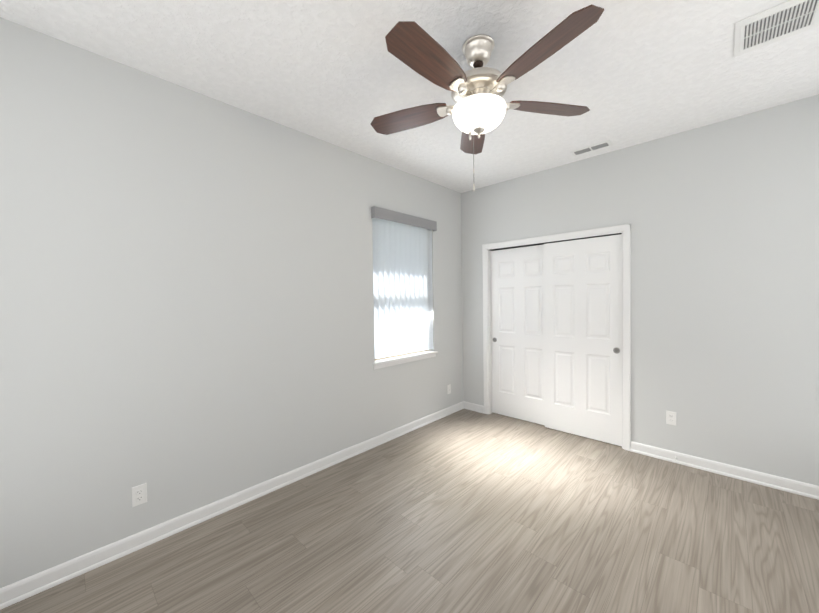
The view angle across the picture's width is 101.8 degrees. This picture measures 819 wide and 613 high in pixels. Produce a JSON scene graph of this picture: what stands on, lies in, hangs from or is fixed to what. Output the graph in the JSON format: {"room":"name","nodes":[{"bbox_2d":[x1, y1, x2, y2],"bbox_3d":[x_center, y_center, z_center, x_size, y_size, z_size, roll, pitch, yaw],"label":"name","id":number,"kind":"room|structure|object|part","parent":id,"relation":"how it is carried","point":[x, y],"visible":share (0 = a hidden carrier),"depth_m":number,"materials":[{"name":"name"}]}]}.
{"room":"empty bedroom","nodes":[
{"label":"empty bedroom","id":0,"kind":"room"},
{"bbox_2d":[0,17,462,587],"bbox_3d":[-0.808,-0.014,2.874,0.140,2.800,4.480,0,2,44],"label":"wall","id":1,"kind":"structure","parent":0,"point":[186,299],"depth_m":2.06,"materials":[{"name":"grey paint"}]},
{"bbox_2d":[131,483,146,506],"bbox_3d":[-1.586,1.108,1.957,0.007,0.115,0.070,0,2,44],"label":"electrical outlet","id":2,"kind":"object","parent":1,"relation":"attached to","point":[139,494],"visible":1,"depth_m":1.95,"materials":[{"name":"white plastic"}]},
{"bbox_2d":[0,401,463,609],"bbox_3d":[-0.730,1.341,2.849,0.021,0.090,4.200,0,2,44],"label":"baseboard","id":3,"kind":"structure","parent":1,"relation":"attached to","point":[23,589],"depth_m":2.10,"materials":[{"name":"white wood"}]},
{"bbox_2d":[371,206,437,369],"bbox_3d":[-0.065,-0.186,3.611,0.188,1.579,0.980,0,2,44],"label":"window","id":4,"kind":"structure","parent":1,"relation":"in","point":[402,288],"depth_m":3.57,"materials":[{"name":"white"}]},
{"bbox_3d":[-0.112,-0.207,3.655,0.060,1.529,0.919,0,2,44],"label":"frame","id":5,"kind":"part","parent":4,"relation":"part of","materials":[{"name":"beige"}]},
{"bbox_3d":[-0.040,0.570,3.614,0.109,0.067,0.980,0,2,44],"label":"sill","id":6,"kind":"part","parent":4,"relation":"part of","materials":[{"name":"white wood"}]},
{"bbox_2d":[447,384,450,393],"bbox_3d":[0.492,1.029,4.140,0.007,0.115,0.070,0,2,44],"label":"electrical outlet","id":7,"kind":"object","parent":1,"relation":"attached to","point":[449,389],"visible":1,"depth_m":4.14,"materials":[{"name":"white plastic"}]},
{"bbox_2d":[0,409,818,612],"bbox_3d":[0.700,1.433,2.009,3.530,0.100,5.230,0,2,44],"label":"floor","id":8,"kind":"structure","parent":0,"point":[465,511],"depth_m":1.96,"materials":[{"name":"laminate"}]},
{"bbox_2d":[0,0,818,192],"bbox_3d":[0.657,-1.466,1.946,3.530,0.100,5.230,0,2,44],"label":"ceiling","id":9,"kind":"structure","parent":0,"point":[628,73],"depth_m":1.95,"materials":[{"name":"white paint"}]},
{"bbox_2d":[371,4,603,190],"bbox_3d":[0.346,-1.041,1.775,1.279,0.733,1.224,0,2,44],"label":"ceiling fan","id":10,"kind":"object","parent":9,"relation":"hanging from","point":[479,109],"visible":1,"depth_m":1.68,"materials":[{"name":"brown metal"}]},
{"bbox_3d":[-0.003,-1.117,1.985,0.485,0.006,0.158,0,-11,25],"label":"blade","id":11,"kind":"part","parent":10,"relation":"part of","materials":[{"name":"brown wood"}]},
{"bbox_3d":[0.094,-1.108,1.504,0.158,0.006,0.485,-16,-9,42],"label":"blade","id":12,"kind":"part","parent":10,"relation":"part of","materials":[{"name":"brown wood"}]},
{"bbox_3d":[0.343,-0.880,1.826,0.151,0.409,0.261,0,2,44],"label":"pull chain","id":13,"kind":"part","parent":10,"relation":"part of","materials":[{"name":"silver metal"}]},
{"bbox_3d":[0.424,-1.129,2.225,0.158,0.006,0.485,11,3,6],"label":"blade","id":14,"kind":"part","parent":10,"relation":"part of","materials":[{"name":"brown wood"}]},
{"bbox_3d":[0.378,-1.019,1.813,0.286,0.116,0.286,0,2,44],"label":"lamp shade","id":15,"kind":"part","parent":10,"relation":"part of","materials":[{"name":"white glass"}]},
{"bbox_3d":[0.785,-1.127,1.893,0.485,0.006,0.158,-1,13,-11],"label":"blade","id":16,"kind":"part","parent":10,"relation":"part of","materials":[{"name":"brown wood"}]},
{"bbox_3d":[0.581,-1.114,1.447,0.158,0.006,0.485,-15,8,-28],"label":"blade","id":17,"kind":"part","parent":10,"relation":"part of","materials":[{"name":"brown wood"}]},
{"bbox_2d":[571,140,612,155],"bbox_3d":[1.666,-1.448,3.057,0.325,0.013,0.125,0,2,44],"label":"ceiling vent","id":18,"kind":"object","parent":9,"relation":"in","point":[607,143],"depth_m":3.04,"materials":[{"name":"white metal"}]},
{"bbox_2d":[734,0,818,56],"bbox_3d":[1.856,-1.421,1.683,0.310,0.013,0.330,0,2,44],"label":"ceiling vent","id":19,"kind":"object","parent":9,"relation":"in","point":[784,20],"depth_m":1.68,"materials":[{"name":"white metal"}]},
{"bbox_2d":[461,94,818,485],"bbox_3d":[1.915,-0.063,3.277,3.250,2.800,0.140,0,2,44],"label":"wall","id":20,"kind":"structure","parent":0,"point":[721,218],"depth_m":2.69,"materials":[{"name":"grey paint"}]},
{"bbox_2d":[464,401,483,413],"bbox_3d":[0.826,1.287,4.250,0.282,0.090,0.021,0,2,44],"label":"baseboard","id":21,"kind":"structure","parent":20,"relation":"attached to","point":[467,405],"depth_m":4.25,"materials":[{"name":"white wood"}]},
{"bbox_2d":[491,245,544,424],"bbox_3d":[1.294,0.320,3.898,0.730,2.006,0.035,0,2,44],"label":"door","id":22,"kind":"structure","parent":20,"relation":"in","point":[517,329],"depth_m":3.89,"materials":[{"name":"white wood"}]},
{"bbox_2d":[482,224,630,450],"bbox_3d":[1.530,0.314,3.657,1.430,2.040,0.141,0,2,44],"label":"door frame","id":23,"kind":"structure","parent":20,"relation":"attached to","point":[489,250],"depth_m":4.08,"materials":[{"name":"white wood"}]},
{"bbox_2d":[544,234,621,445],"bbox_3d":[1.751,0.324,3.403,0.730,2.006,0.035,0,2,44],"label":"door","id":24,"kind":"structure","parent":20,"relation":"in","point":[583,326],"depth_m":3.36,"materials":[{"name":"white wood"}]},
{"bbox_2d":[493,337,619,353],"bbox_3d":[1.511,0.415,3.639,1.371,0.059,0.047,0,2,44],"label":"pulls","id":25,"kind":"object","parent":24,"relation":"attached to","point":[616,350],"visible":1,"depth_m":3.18,"materials":[{"name":"silver metal"}]},
{"bbox_2d":[666,411,675,425],"bbox_3d":[2.263,0.966,2.881,0.070,0.115,0.007,0,2,44],"label":"electrical outlet","id":26,"kind":"object","parent":20,"relation":"attached to","point":[670,418],"visible":1,"depth_m":2.88,"materials":[{"name":"white plastic"}]},
{"bbox_2d":[630,441,818,499],"bbox_3d":[2.535,1.298,2.618,1.352,0.090,0.030,0,2,44],"label":"baseboard","id":27,"kind":"structure","parent":20,"relation":"attached to","point":[780,483],"depth_m":2.62,"materials":[{"name":"white wood"}]}
]}

